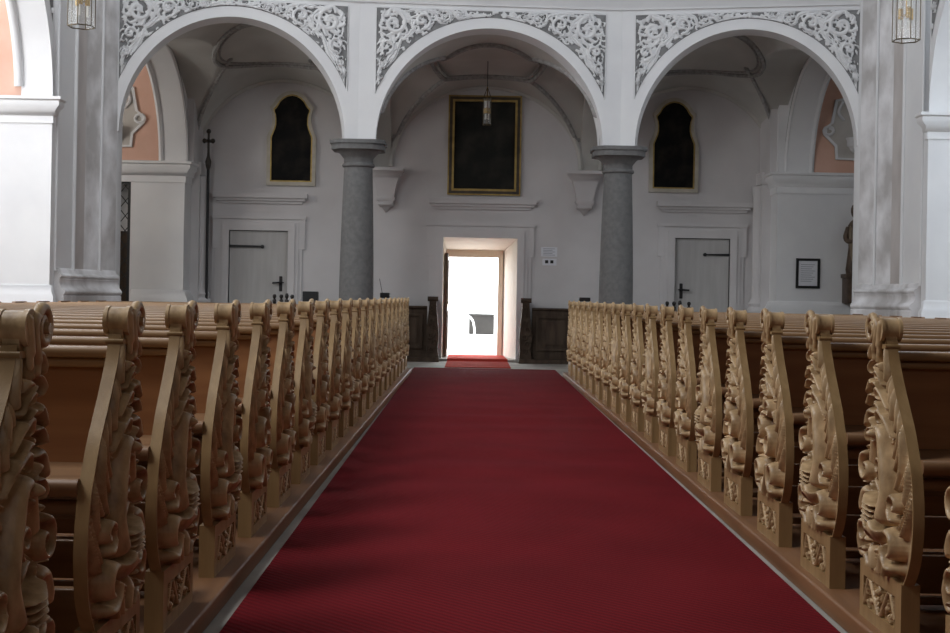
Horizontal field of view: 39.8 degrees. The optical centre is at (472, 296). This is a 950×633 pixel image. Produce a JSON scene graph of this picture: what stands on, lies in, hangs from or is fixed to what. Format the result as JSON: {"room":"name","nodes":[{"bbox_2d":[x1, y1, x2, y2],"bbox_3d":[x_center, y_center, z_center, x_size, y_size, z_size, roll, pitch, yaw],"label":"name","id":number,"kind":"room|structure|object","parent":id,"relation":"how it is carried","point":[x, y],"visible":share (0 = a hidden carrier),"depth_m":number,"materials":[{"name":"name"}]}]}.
{"room":"church","nodes":[
{"label":"church","id":0,"kind":"room"},
{"bbox_2d":[0,0,55,289],"bbox_3d":[-7.819,-2.901,18.525,3.860,8.000,0.250,1,0,0],"label":"wall","id":1,"kind":"structure","parent":0,"point":[27,150],"depth_m":18.40,"materials":[{"name":"white paint"}]},
{"bbox_2d":[0,284,55,302],"bbox_3d":[-7.839,0.449,18.385,3.940,1.300,0.130,1,0,0],"label":"baseboard","id":2,"kind":"structure","parent":1,"relation":"attached to","point":[9,293],"depth_m":18.35,"materials":[{"name":"white paint"}]},
{"bbox_2d":[0,95,66,123],"bbox_3d":[-7.744,-2.650,18.380,4.020,0.380,0.280,1,0,0],"label":"trim","id":3,"kind":"structure","parent":1,"relation":"attached to","point":[13,108],"depth_m":18.34,"materials":[{"name":"white paint"}]},
{"bbox_2d":[15,0,53,95],"bbox_3d":[-6.073,-4.870,13.200,0.440,12.000,10.400,1,0,0],"label":"wall","id":4,"kind":"structure","parent":0,"point":[36,23],"depth_m":18.29,"materials":[{"name":"white paint"}]},
{"bbox_2d":[5,0,23,85],"bbox_3d":[-6.340,-3.965,16.250,0.140,2.060,4.426,1,0,0],"label":"trim","id":5,"kind":"structure","parent":4,"relation":"attached to","point":[11,7],"depth_m":18.21,"materials":[{"name":"white paint"}]},
{"bbox_2d":[53,0,122,290],"bbox_3d":[-5.958,-4.868,19.700,1.010,12.000,2.200,1,0,0],"label":"pilaster","id":6,"kind":"structure","parent":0,"point":[90,41],"depth_m":19.79,"materials":[{"name":"grey stone"}]},
{"bbox_2d":[54,0,105,271],"bbox_3d":[-5.755,-5.564,19.303,0.124,10.400,1.460,1,0,9],"label":"trim","id":7,"kind":"structure","parent":6,"relation":"attached to","point":[59,1],"depth_m":19.27,"materials":[{"name":"white paint"}]},
{"bbox_2d":[54,268,121,301],"bbox_3d":[-5.758,0.366,19.442,0.340,1.540,1.727,1,0,13],"label":"trim","id":8,"kind":"structure","parent":6,"relation":"attached to","point":[81,284],"depth_m":19.57,"materials":[{"name":"paint"}]},
{"bbox_2d":[146,61,163,160],"bbox_3d":[-5.729,-3.428,22.479,0.087,1.892,3.542,1,0,0],"label":"trim","id":9,"kind":"structure","parent":6,"relation":"attached to","point":[148,65],"depth_m":23.89,"materials":[{"name":"white paint"}]},
{"bbox_2d":[149,46,186,160],"bbox_3d":[-5.492,-3.820,22.422,0.420,2.680,3.615,1,0,0],"label":"trim","id":10,"kind":"structure","parent":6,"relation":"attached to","point":[162,65],"depth_m":23.88,"materials":[{"name":"white paint"}]},
{"bbox_2d":[121,65,190,300],"bbox_3d":[-7.839,-2.051,25.000,5.050,6.300,1.600,1,0,0],"label":"wall","id":11,"kind":"structure","parent":0,"point":[160,213],"depth_m":24.20,"materials":[{"name":"white paint"}]},
{"bbox_2d":[120,182,130,300],"bbox_3d":[-6.887,-0.504,24.260,1.090,3.240,0.060,1,0,0],"label":"gate","id":12,"kind":"object","parent":11,"relation":"attached to","point":[122,183],"visible":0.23,"depth_m":24.23,"materials":[{"name":"black metal"}]},
{"bbox_2d":[122,87,145,146],"bbox_3d":[-6.991,-3.341,24.181,1.950,1.190,0.098,1,0,0],"label":"trim","id":13,"kind":"structure","parent":11,"relation":"attached to","point":[133,119],"depth_m":24.19,"materials":[{"name":"beige paint"}]},
{"bbox_2d":[122,160,198,184],"bbox_3d":[-7.709,-2.339,24.625,5.100,0.400,1.150,1,0,0],"label":"trim","id":14,"kind":"structure","parent":11,"relation":"attached to","point":[132,170],"depth_m":24.14,"materials":[{"name":"white paint"}]},
{"bbox_2d":[130,289,193,301],"bbox_3d":[-5.785,0.506,24.650,1.050,1.260,1.100,1,0,0],"label":"baseboard","id":15,"kind":"structure","parent":11,"relation":"attached to","point":[136,294],"depth_m":24.14,"materials":[{"name":"white paint"}]},
{"bbox_2d":[189,162,210,302],"bbox_3d":[-5.158,-0.693,24.950,0.380,3.680,0.500,1,0,0],"label":"pilaster","id":16,"kind":"object","parent":11,"relation":"attached to","point":[199,182],"visible":0.66,"depth_m":24.75,"materials":[{"name":"white paint"}]},
{"bbox_2d":[117,0,359,138],"bbox_3d":[-3.690,-3.827,20.861,3.714,2.600,0.500,1,0,-10],"label":"wall","id":17,"kind":"structure","parent":0,"point":[346,101],"depth_m":20.80,"materials":[{"name":"white paint"}]},
{"bbox_2d":[117,0,348,90],"bbox_3d":[-3.729,-3.985,20.575,3.551,1.366,0.059,1,0,-10],"label":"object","id":18,"kind":"object","parent":17,"relation":"attached to","point":[326,24],"visible":1,"depth_m":20.63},
{"bbox_2d":[167,23,331,127],"bbox_3d":[-3.615,-3.630,22.971,3.360,2.208,4.457,1,0,0],"label":"ceiling","id":19,"kind":"structure","parent":0,"point":[192,50],"depth_m":23.57,"materials":[{"name":"paint"}]},
{"bbox_2d":[212,24,318,69],"bbox_3d":[-3.602,-4.346,23.102,1.938,0.569,2.304,1,0,0],"label":"trim","id":20,"kind":"structure","parent":19,"relation":"attached to","point":[225,36],"depth_m":23.65,"materials":[{"name":"grey paint"}]},
{"bbox_2d":[203,83,759,352],"bbox_3d":[0.234,-1.906,25.950,11.600,6.300,1.500,1,0,0],"label":"wall","id":21,"kind":"structure","parent":0,"point":[728,137],"depth_m":25.20,"materials":[{"name":"white paint"}]},
{"bbox_2d":[212,192,307,303],"bbox_3d":[-4.108,-0.404,25.125,1.830,3.140,0.150,1,0,0],"label":"door surround","id":22,"kind":"object","parent":21,"relation":"in","point":[222,224],"depth_m":25.14,"materials":[{"name":"white paint"}]},
{"bbox_2d":[228,230,287,303],"bbox_3d":[-4.161,-0.055,25.146,1.202,2.420,0.108,1,0,0],"label":"door","id":23,"kind":"structure","parent":22,"relation":"attached to","point":[258,259],"depth_m":25.18,"materials":[{"name":"grey wood"}]},
{"bbox_2d":[203,79,333,134],"bbox_3d":[-3.620,-3.357,25.170,3.446,1.665,0.100,1,0,0],"label":"trim","id":24,"kind":"structure","parent":21,"relation":"attached to","point":[237,93],"depth_m":25.13,"materials":[{"name":"paint"}]},
{"bbox_2d":[266,91,316,185],"bbox_3d":[-3.476,-3.031,25.168,0.950,1.816,0.065,1,0,0],"label":"painting","id":25,"kind":"object","parent":21,"relation":"attached to","point":[291,137],"visible":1,"depth_m":25.17,"materials":[{"name":"paint"}]},
{"bbox_2d":[373,100,390,166],"bbox_3d":[-1.743,-3.722,23.325,0.380,2.540,3.750,1,0,0],"label":"trim","id":26,"kind":"structure","parent":21,"relation":"attached to","point":[384,124],"depth_m":25.03,"materials":[{"name":"paint"}]},
{"bbox_2d":[373,167,403,211],"bbox_3d":[-1.664,-2.030,25.025,0.680,0.840,0.350,1,0,0],"label":"corbel","id":27,"kind":"object","parent":21,"relation":"attached to","point":[386,179],"visible":0.9,"depth_m":24.99,"materials":[{"name":"white paint"}]},
{"bbox_2d":[446,250,502,354],"bbox_3d":[0.018,0.128,26.640,1.160,2.135,0.120,1,0,0],"label":"door frame","id":28,"kind":"structure","parent":21,"relation":"attached to","point":[452,253],"depth_m":26.58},
{"bbox_2d":[441,237,517,358],"bbox_3d":[0.124,0.059,25.955,1.422,2.366,1.490,1,0,0],"label":"doorway reveal","id":29,"kind":"structure","parent":21,"relation":"in","point":[508,246],"depth_m":25.86,"materials":[{"name":"beige paint"}]},
{"bbox_2d":[426,198,536,361],"bbox_3d":[0.133,-0.308,25.125,2.105,3.100,0.150,1,0,0],"label":"door surround","id":30,"kind":"object","parent":21,"relation":"in","point":[436,231],"depth_m":25.11,"materials":[{"name":"white paint"}]},
{"bbox_2d":[447,95,521,195],"bbox_3d":[0.222,-2.892,25.163,1.400,1.910,0.075,1,0,0],"label":"painting","id":31,"kind":"object","parent":21,"relation":"attached to","point":[482,159],"visible":0.97,"depth_m":25.17,"materials":[{"name":"brown wood"}]},
{"bbox_2d":[389,86,582,169],"bbox_3d":[0.259,-3.256,25.170,3.726,1.605,0.100,1,0,0],"label":"trim","id":32,"kind":"structure","parent":21,"relation":"attached to","point":[396,140],"depth_m":25.13,"materials":[{"name":"paint"}]},
{"bbox_2d":[567,170,603,215],"bbox_3d":[2.136,-1.962,25.025,0.680,0.840,0.350,1,0,0],"label":"corbel","id":33,"kind":"object","parent":21,"relation":"attached to","point":[584,183],"visible":0.98,"depth_m":24.98,"materials":[{"name":"white paint"}]},
{"bbox_2d":[581,97,599,170],"bbox_3d":[2.276,-3.650,23.325,0.380,2.540,3.750,1,0,0],"label":"trim","id":34,"kind":"structure","parent":21,"relation":"attached to","point":[589,134],"depth_m":25.05,"materials":[{"name":"paint"}]},
{"bbox_2d":[648,98,698,192],"bbox_3d":[3.853,-2.899,25.168,0.950,1.816,0.065,1,0,0],"label":"painting","id":35,"kind":"object","parent":21,"relation":"attached to","point":[673,145],"visible":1,"depth_m":25.17,"materials":[{"name":"paint"}]},
{"bbox_2d":[657,201,752,310],"bbox_3d":[4.410,-0.241,25.125,1.830,3.120,0.150,1,0,0],"label":"door surround","id":36,"kind":"object","parent":21,"relation":"in","point":[667,232],"depth_m":25.14,"materials":[{"name":"white paint"}]},
{"bbox_2d":[674,238,729,311],"bbox_3d":[4.435,0.100,25.146,1.172,2.420,0.108,1,0,0],"label":"door","id":37,"kind":"structure","parent":36,"relation":"attached to","point":[701,265],"depth_m":25.18,"materials":[{"name":"grey wood"}]},
{"bbox_2d":[386,35,590,141],"bbox_3d":[0.266,-3.673,23.325,3.640,1.366,3.750,1,0,0],"label":"ceiling","id":38,"kind":"structure","parent":0,"point":[560,87],"depth_m":24.07,"materials":[{"name":"paint"}]},
{"bbox_2d":[430,43,546,82],"bbox_3d":[0.274,-4.106,23.325,2.092,0.406,2.219,1,0,0],"label":"trim","id":39,"kind":"structure","parent":38,"relation":"attached to","point":[538,74],"depth_m":23.64,"materials":[{"name":"grey paint"}]},
{"bbox_2d":[358,2,622,145],"bbox_3d":[0.275,-3.756,21.339,4.231,2.600,0.500,1,0,-4],"label":"wall","id":40,"kind":"structure","parent":0,"point":[370,104],"depth_m":21.14,"materials":[{"name":"white paint"}]},
{"bbox_2d":[374,6,605,99],"bbox_3d":[0.296,-3.902,21.067,3.718,1.386,0.059,1,0,-4],"label":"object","id":41,"kind":"object","parent":40,"relation":"attached to","point":[397,28],"visible":1,"depth_m":21.06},
{"bbox_2d":[203,361,847,632],"bbox_3d":[0.175,1.393,9.200,21.400,0.300,35.400,1,0,0],"label":"floor","id":42,"kind":"structure","parent":0,"point":[229,608],"depth_m":6.61,"materials":[{"name":"stone"}]},
{"bbox_2d":[202,129,214,302],"bbox_3d":[-5.038,-1.011,24.850,0.250,4.320,0.120,1,0,0],"label":"pole","id":43,"kind":"object","parent":42,"relation":"on","point":[208,140],"visible":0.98,"depth_m":24.83,"materials":[{"name":"black metal"}]},
{"bbox_2d":[53,368,411,632],"bbox_3d":[-3.474,1.138,11.300,4.995,0.080,19.400,1,0,0],"label":"platform","id":44,"kind":"object","parent":42,"relation":"on","point":[209,595],"visible":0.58,"depth_m":6.09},
{"bbox_2d":[0,302,56,632],"bbox_3d":[-3.285,0.537,3.057,4.634,1.129,0.743,1,0,0],"label":"pew","id":45,"kind":"object","parent":44,"relation":"on","point":[28,535],"visible":1,"depth_m":3.00,"materials":[{"name":"brown wood"}]},
{"bbox_2d":[36,301,147,632],"bbox_3d":[-3.285,0.537,3.942,4.634,1.129,0.743,1,0,0],"label":"pew","id":46,"kind":"object","parent":44,"relation":"on","point":[95,479],"visible":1,"depth_m":3.85,"materials":[{"name":"brown wood"}]},
{"bbox_2d":[37,300,200,632],"bbox_3d":[-3.285,0.537,4.727,4.634,1.129,0.743,1,0,0],"label":"pew","id":47,"kind":"object","parent":44,"relation":"on","point":[168,454],"visible":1,"depth_m":4.60,"materials":[{"name":"brown wood"}]},
{"bbox_2d":[53,299,242,577],"bbox_3d":[-3.285,0.537,5.612,4.634,1.129,0.743,1,0,0],"label":"pew","id":48,"kind":"object","parent":44,"relation":"on","point":[218,428],"visible":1,"depth_m":5.48,"materials":[{"name":"brown wood"}]},
{"bbox_2d":[54,299,272,537],"bbox_3d":[-3.298,0.536,6.488,4.604,1.129,0.724,1,0,0],"label":"pew","id":49,"kind":"object","parent":44,"relation":"on","point":[254,378],"visible":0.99,"depth_m":6.35,"materials":[{"name":"brown wood"}]},
{"bbox_2d":[53,299,296,507],"bbox_3d":[-3.298,0.536,7.373,4.604,1.129,0.724,1,0,0],"label":"pew","id":50,"kind":"object","parent":44,"relation":"on","point":[282,397],"visible":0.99,"depth_m":7.24,"materials":[{"name":"brown wood"}]},
{"bbox_2d":[0,298,354,436],"bbox_3d":[-3.285,0.537,10.922,4.634,1.129,0.743,1,0,0],"label":"pew","id":51,"kind":"object","parent":44,"relation":"on","point":[348,381],"visible":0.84,"depth_m":10.79,"materials":[{"name":"brown wood"}]},
{"bbox_2d":[0,298,361,425],"bbox_3d":[-3.298,0.536,11.798,4.604,1.129,0.724,1,0,0],"label":"pew","id":52,"kind":"object","parent":44,"relation":"on","point":[357,304],"visible":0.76,"depth_m":11.69,"materials":[{"name":"brown wood"}]},
{"bbox_2d":[53,299,316,483],"bbox_3d":[-3.285,0.537,8.267,4.634,1.129,0.743,1,0,0],"label":"pew","id":53,"kind":"object","parent":44,"relation":"on","point":[304,384],"visible":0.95,"depth_m":8.12,"materials":[{"name":"brown wood"}]},
{"bbox_2d":[0,298,369,416],"bbox_3d":[-3.298,0.536,12.683,4.604,1.129,0.724,1,0,0],"label":"pew","id":54,"kind":"object","parent":44,"relation":"on","point":[365,378],"visible":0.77,"depth_m":12.57,"materials":[{"name":"brown wood"}]},
{"bbox_2d":[0,298,378,408],"bbox_3d":[-3.285,0.537,13.577,4.634,1.129,0.743,1,0,0],"label":"pew","id":55,"kind":"object","parent":44,"relation":"on","point":[373,366],"visible":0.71,"depth_m":13.46,"materials":[{"name":"brown wood"}]},
{"bbox_2d":[52,298,329,464],"bbox_3d":[-3.298,0.536,9.143,4.604,1.129,0.724,1,0,0],"label":"pew","id":56,"kind":"object","parent":44,"relation":"on","point":[320,334],"visible":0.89,"depth_m":9.01,"materials":[{"name":"brown wood"}]},
{"bbox_2d":[0,298,381,401],"bbox_3d":[-3.298,0.536,14.453,4.604,1.129,0.724,1,0,0],"label":"pew","id":57,"kind":"object","parent":44,"relation":"on","point":[378,315],"visible":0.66,"depth_m":14.38,"materials":[{"name":"brown wood"}]},
{"bbox_2d":[0,298,387,395],"bbox_3d":[-3.298,0.536,15.338,4.604,1.129,0.724,1,0,0],"label":"pew","id":58,"kind":"object","parent":44,"relation":"on","point":[384,363],"visible":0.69,"depth_m":15.26,"materials":[{"name":"brown wood"}]},
{"bbox_2d":[52,298,342,449],"bbox_3d":[-3.298,0.536,10.028,4.604,1.129,0.724,1,0,0],"label":"pew","id":59,"kind":"object","parent":44,"relation":"on","point":[335,401],"visible":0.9,"depth_m":9.89,"materials":[{"name":"brown wood"}]},
{"bbox_2d":[12,298,393,389],"bbox_3d":[-3.285,0.537,16.232,4.634,1.129,0.743,1,0,0],"label":"pew","id":60,"kind":"object","parent":44,"relation":"on","point":[389,359],"visible":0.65,"depth_m":16.11,"materials":[{"name":"brown wood"}]},
{"bbox_2d":[330,138,386,299],"bbox_3d":[-1.876,-0.644,21.200,0.880,3.700,0.880,1,0,0],"label":"stone column","id":61,"kind":"structure","parent":42,"relation":"on","point":[356,273],"depth_m":20.97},
{"bbox_2d":[407,296,438,361],"bbox_3d":[-1.896,0.594,24.865,2.530,1.225,0.650,1,0,0],"label":"bench","id":62,"kind":"object","parent":42,"relation":"on","point":[423,335],"visible":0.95,"depth_m":24.75,"materials":[{"name":"brown wood"}]},
{"bbox_2d":[445,354,510,368],"bbox_3d":[0.083,1.213,24.685,1.150,0.057,3.870,1,0,0],"label":"door mat","id":63,"kind":"object","parent":42,"relation":"on","point":[453,360],"visible":1,"depth_m":24.70,"materials":[{"name":"red carpet"}]},
{"bbox_2d":[219,367,840,632],"bbox_3d":[0.197,1.232,11.950,2.402,0.024,20.900,1,0,0],"label":"carpet","id":64,"kind":"object","parent":42,"relation":"on","point":[477,500],"visible":0.98,"depth_m":6.62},
{"bbox_2d":[518,298,658,363],"bbox_3d":[2.178,0.667,24.865,2.620,1.225,0.650,1,0,0],"label":"bench","id":65,"kind":"object","parent":42,"relation":"on","point":[546,343],"visible":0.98,"depth_m":24.77,"materials":[{"name":"brown wood"}]},
{"bbox_2d":[590,145,646,304],"bbox_3d":[2.346,-0.568,21.480,0.880,3.700,0.880,1,0,0],"label":"stone column","id":66,"kind":"structure","parent":42,"relation":"on","point":[616,248],"depth_m":21.25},
{"bbox_2d":[563,372,949,632],"bbox_3d":[3.840,1.269,11.050,4.875,0.080,18.900,1,0,0],"label":"platform","id":67,"kind":"object","parent":42,"relation":"on","point":[842,605],"visible":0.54,"depth_m":6.13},
{"bbox_2d":[575,301,901,383],"bbox_3d":[3.595,0.660,17.993,4.366,1.129,0.724,1,0,0],"label":"pew","id":68,"kind":"object","parent":67,"relation":"on","point":[580,318],"visible":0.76,"depth_m":17.86,"materials":[{"name":"brown wood"}]},
{"bbox_2d":[581,301,924,388],"bbox_3d":[3.595,0.660,17.108,4.366,1.129,0.724,1,0,0],"label":"pew","id":69,"kind":"object","parent":67,"relation":"on","point":[586,319],"visible":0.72,"depth_m":16.99,"materials":[{"name":"brown wood"}]},
{"bbox_2d":[586,301,949,393],"bbox_3d":[3.582,0.660,16.232,4.397,1.129,0.743,1,0,0],"label":"pew","id":70,"kind":"object","parent":67,"relation":"on","point":[590,356],"visible":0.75,"depth_m":16.10,"materials":[{"name":"brown wood"}]},
{"bbox_2d":[593,301,949,399],"bbox_3d":[3.595,0.660,15.338,4.366,1.129,0.724,1,0,0],"label":"pew","id":71,"kind":"object","parent":67,"relation":"on","point":[597,367],"visible":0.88,"depth_m":15.22,"materials":[{"name":"brown wood"}]},
{"bbox_2d":[600,302,949,405],"bbox_3d":[3.595,0.660,14.453,4.366,1.129,0.724,1,0,0],"label":"pew","id":72,"kind":"object","parent":67,"relation":"on","point":[607,319],"visible":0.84,"depth_m":14.34,"materials":[{"name":"brown wood"}]},
{"bbox_2d":[607,302,949,413],"bbox_3d":[3.582,0.660,13.577,4.397,1.129,0.743,1,0,0],"label":"pew","id":73,"kind":"object","parent":67,"relation":"on","point":[614,354],"visible":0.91,"depth_m":13.44,"materials":[{"name":"brown wood"}]},
{"bbox_2d":[618,302,949,421],"bbox_3d":[3.595,0.660,12.683,4.366,1.129,0.724,1,0,0],"label":"pew","id":74,"kind":"object","parent":67,"relation":"on","point":[624,383],"visible":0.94,"depth_m":12.56,"materials":[{"name":"brown wood"}]},
{"bbox_2d":[629,303,949,431],"bbox_3d":[3.595,0.660,11.798,4.366,1.129,0.724,1,0,0],"label":"pew","id":75,"kind":"object","parent":67,"relation":"on","point":[638,333],"visible":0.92,"depth_m":11.69,"materials":[{"name":"brown wood"}]},
{"bbox_2d":[640,303,949,442],"bbox_3d":[3.582,0.660,10.922,4.397,1.129,0.743,1,0,0],"label":"pew","id":76,"kind":"object","parent":67,"relation":"on","point":[650,368],"visible":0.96,"depth_m":10.78,"materials":[{"name":"brown wood"}]},
{"bbox_2d":[656,304,949,455],"bbox_3d":[3.595,0.660,10.028,4.366,1.129,0.724,1,0,0],"label":"pew","id":77,"kind":"object","parent":67,"relation":"on","point":[667,378],"visible":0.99,"depth_m":9.91,"materials":[{"name":"brown wood"}]},
{"bbox_2d":[673,305,949,471],"bbox_3d":[3.595,0.660,9.143,4.366,1.129,0.724,1,0,0],"label":"pew","id":78,"kind":"object","parent":67,"relation":"on","point":[688,360],"visible":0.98,"depth_m":9.03,"materials":[{"name":"brown wood"}]},
{"bbox_2d":[694,306,949,491],"bbox_3d":[3.582,0.660,8.267,4.397,1.129,0.743,1,0,0],"label":"pew","id":79,"kind":"object","parent":67,"relation":"on","point":[711,391],"visible":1,"depth_m":8.15,"materials":[{"name":"brown wood"}]},
{"bbox_2d":[721,307,949,515],"bbox_3d":[3.595,0.660,7.373,4.366,1.129,0.724,1,0,0],"label":"pew","id":80,"kind":"object","parent":67,"relation":"on","point":[743,377],"visible":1,"depth_m":7.29,"materials":[{"name":"brown wood"}]},
{"bbox_2d":[754,308,949,546],"bbox_3d":[3.595,0.660,6.488,4.366,1.129,0.724,1,0,0],"label":"pew","id":81,"kind":"object","parent":67,"relation":"on","point":[784,364],"visible":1,"depth_m":6.42,"materials":[{"name":"brown wood"}]},
{"bbox_2d":[798,310,949,588],"bbox_3d":[3.582,0.660,5.612,4.397,1.129,0.743,1,0,0],"label":"pew","id":82,"kind":"object","parent":67,"relation":"on","point":[837,376],"visible":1,"depth_m":5.53,"materials":[{"name":"brown wood"}]},
{"bbox_2d":[857,312,949,632],"bbox_3d":[3.582,0.660,4.727,4.397,1.129,0.743,1,0,0],"label":"pew","id":83,"kind":"object","parent":67,"relation":"on","point":[906,460],"visible":1,"depth_m":4.64,"materials":[{"name":"brown wood"}]},
{"bbox_2d":[941,486,949,632],"bbox_3d":[3.582,0.660,3.842,4.397,1.129,0.743,1,0,0],"label":"pew","id":84,"kind":"object","parent":67,"relation":"on","point":[945,589],"visible":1,"depth_m":3.96,"materials":[{"name":"brown wood"}]},
{"bbox_2d":[601,35,809,168],"bbox_3d":[4.144,-3.490,22.971,3.360,2.208,4.457,1,0,0],"label":"ceiling","id":85,"kind":"structure","parent":0,"point":[784,61],"depth_m":23.59,"materials":[{"name":"paint"}]},
{"bbox_2d":[665,35,765,77],"bbox_3d":[4.156,-4.206,23.102,1.938,0.569,2.304,1,0,0],"label":"trim","id":86,"kind":"structure","parent":85,"relation":"attached to","point":[749,42],"depth_m":23.69,"materials":[{"name":"grey paint"}]},
{"bbox_2d":[620,5,859,146],"bbox_3d":[4.283,-3.683,21.110,3.737,2.600,0.500,1,0,11],"label":"wall","id":87,"kind":"structure","parent":0,"point":[632,110],"depth_m":21.03,"materials":[{"name":"white paint"}]},
{"bbox_2d":[634,9,859,98],"bbox_3d":[4.323,-3.842,20.824,3.514,1.362,0.059,1,0,11],"label":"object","id":88,"kind":"object","parent":87,"relation":"attached to","point":[837,30],"visible":1,"depth_m":20.79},
{"bbox_2d":[777,105,787,171],"bbox_3d":[5.855,-3.555,25.010,0.420,2.800,1.580,1,0,0],"label":"wall","id":89,"kind":"structure","parent":0,"point":[782,109],"depth_m":24.22,"materials":[{"name":"white paint"}]},
{"bbox_2d":[747,172,770,312],"bbox_3d":[5.410,-0.503,24.950,0.380,3.680,0.500,1,0,0],"label":"pilaster","id":90,"kind":"object","parent":89,"relation":"attached to","point":[761,192],"visible":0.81,"depth_m":24.80,"materials":[{"name":"white paint"}]},
{"bbox_2d":[759,109,777,173],"bbox_3d":[5.580,-3.585,24.740,0.130,2.650,0.880,1,0,0],"label":"pilaster","id":91,"kind":"object","parent":89,"relation":"attached to","point":[769,127],"visible":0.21,"depth_m":24.37,"materials":[{"name":"white paint"}]},
{"bbox_2d":[787,58,826,171],"bbox_3d":[6.026,-3.612,22.422,0.420,2.680,3.615,1,0,0],"label":"trim","id":92,"kind":"structure","parent":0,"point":[814,76],"depth_m":23.89,"materials":[{"name":"white paint"}]},
{"bbox_2d":[769,78,853,301],"bbox_3d":[8.223,-1.762,25.000,5.220,6.300,1.600,1,0,0],"label":"wall","id":93,"kind":"structure","parent":0,"point":[813,226],"depth_m":24.20,"materials":[{"name":"white paint"}]},
{"bbox_2d":[795,258,819,288],"bbox_3d":[6.169,-0.424,24.185,0.440,0.550,0.030,1,0,0],"label":"framed notice","id":94,"kind":"object","parent":93,"relation":"attached to","point":[807,269],"visible":1,"depth_m":24.18,"materials":[{"name":"paper"}]},
{"bbox_2d":[765,301,850,314],"bbox_3d":[8.078,0.755,24.650,5.220,1.260,1.100,1,0,0],"label":"baseboard","id":95,"kind":"structure","parent":93,"relation":"attached to","point":[793,307],"depth_m":24.14,"materials":[{"name":"white paint"}]},
{"bbox_2d":[764,172,853,195],"bbox_3d":[8.103,-2.054,24.625,5.270,0.400,1.150,1,0,0],"label":"trim","id":96,"kind":"structure","parent":93,"relation":"attached to","point":[777,182],"depth_m":24.14,"materials":[{"name":"white paint"}]},
{"bbox_2d":[822,98,853,160],"bbox_3d":[7.407,-3.082,24.181,1.950,1.190,0.098,1,0,0],"label":"trim","id":97,"kind":"structure","parent":93,"relation":"attached to","point":[839,128],"depth_m":24.19,"materials":[{"name":"beige paint"}]},
{"bbox_2d":[841,205,852,302],"bbox_3d":[6.992,-0.784,23.994,0.468,1.820,0.388,1,0,0],"label":"statue","id":98,"kind":"object","parent":93,"relation":"attached to","point":[848,233],"visible":0.35,"depth_m":23.92,"materials":[{"name":"brown wood"}]},
{"bbox_2d":[852,0,930,308],"bbox_3d":[6.530,-4.643,19.700,1.010,12.000,2.200,1,0,0],"label":"pilaster","id":99,"kind":"structure","parent":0,"point":[890,96],"depth_m":19.80,"materials":[{"name":"grey stone"}]},
{"bbox_2d":[809,73,830,171],"bbox_3d":[6.249,-3.212,22.479,0.087,1.892,3.542,1,0,0],"label":"trim","id":100,"kind":"structure","parent":99,"relation":"attached to","point":[827,79],"depth_m":23.89,"materials":[{"name":"white paint"}]},
{"bbox_2d":[850,283,920,316],"bbox_3d":[6.141,0.581,19.442,0.340,1.540,1.727,1,0,-13],"label":"trim","id":101,"kind":"structure","parent":99,"relation":"attached to","point":[904,300],"depth_m":19.54,"materials":[{"name":"grey stone"}]},
{"bbox_2d":[872,0,926,285],"bbox_3d":[6.351,-5.347,19.303,0.124,10.400,1.460,1,0,-9],"label":"trim","id":102,"kind":"structure","parent":99,"relation":"attached to","point":[878,1],"depth_m":19.27,"materials":[{"name":"white paint"}]},
{"bbox_2d":[921,139,949,303],"bbox_3d":[8.281,-0.561,18.495,3.860,3.900,0.190,1,0,0],"label":"wall","id":103,"kind":"structure","parent":0,"point":[935,276],"depth_m":18.40,"materials":[{"name":"white paint"}]},
{"bbox_2d":[914,112,949,139],"bbox_3d":[8.234,-2.362,18.380,4.020,0.380,0.280,1,0,0],"label":"trim","id":104,"kind":"structure","parent":103,"relation":"attached to","point":[934,125],"depth_m":18.34,"materials":[{"name":"white paint"}]},
{"bbox_2d":[918,300,949,318],"bbox_3d":[8.218,0.738,18.385,3.940,1.300,0.130,1,0,0],"label":"baseboard","id":105,"kind":"structure","parent":103,"relation":"attached to","point":[933,309],"depth_m":18.35,"materials":[{"name":"white paint"}]},
{"bbox_2d":[929,0,949,111],"bbox_3d":[6.645,-4.641,13.200,0.440,12.000,10.400,1,0,0],"label":"wall","id":106,"kind":"structure","parent":0,"point":[939,75],"depth_m":18.30,"materials":[{"name":"white paint"}]},
{"bbox_3d":[0.395,-10.855,8.750,13.200,0.200,34.500,1,0,0],"label":"ceiling","id":107,"kind":"structure","parent":0,"visible":0},
{"bbox_2d":[892,0,920,43],"bbox_3d":[5.345,-6.886,16.000,0.302,7.557,0.344,1,0,0],"label":"hanging lantern","id":108,"kind":"object","parent":107,"relation":"hanging from","point":[909,10],"visible":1,"depth_m":16.00,"materials":[{"name":"clear glass"}]},
{"bbox_3d":[-5.408,-3.758,25.010,0.250,2.800,1.580,1,0,0],"label":"wall","id":109,"kind":"structure","parent":0,"visible":0},
{"bbox_2d":[187,98,203,163],"bbox_3d":[-5.218,-3.780,24.740,0.130,2.650,0.880,1,0,0],"label":"pilaster","id":110,"kind":"object","parent":109,"relation":"attached to","point":[195,135],"visible":0.21,"depth_m":24.31,"materials":[{"name":"white paint"}]},
{"bbox_3d":[0.375,-7.905,20.956,11.690,5.700,1.353,1,0,0],"label":"wall","id":111,"kind":"structure","parent":0,"visible":0},
{"bbox_2d":[330,0,860,10],"bbox_3d":[0.313,-4.885,20.662,11.542,0.460,1.054,1,0,-1],"label":"trim","id":112,"kind":"structure","parent":111,"relation":"attached to","point":[614,5],"depth_m":21.01,"materials":[{"name":"white paint"}]},
{"label":"outside","id":113,"kind":"structure","parent":0,"visible":0},
{"bbox_2d":[447,314,496,354],"bbox_3d":[-0.025,1.400,58.450,60.000,0.280,63.100,1,0,0],"label":"paved forecourt","id":114,"kind":"structure","parent":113,"point":[460,341],"depth_m":38.32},
{"bbox_2d":[468,314,494,334],"bbox_3d":[0.283,0.925,44.000,0.900,0.680,0.680,1,0,0],"label":"stone planter","id":115,"kind":"object","parent":114,"relation":"on","point":[484,323],"visible":0.89,"depth_m":43.70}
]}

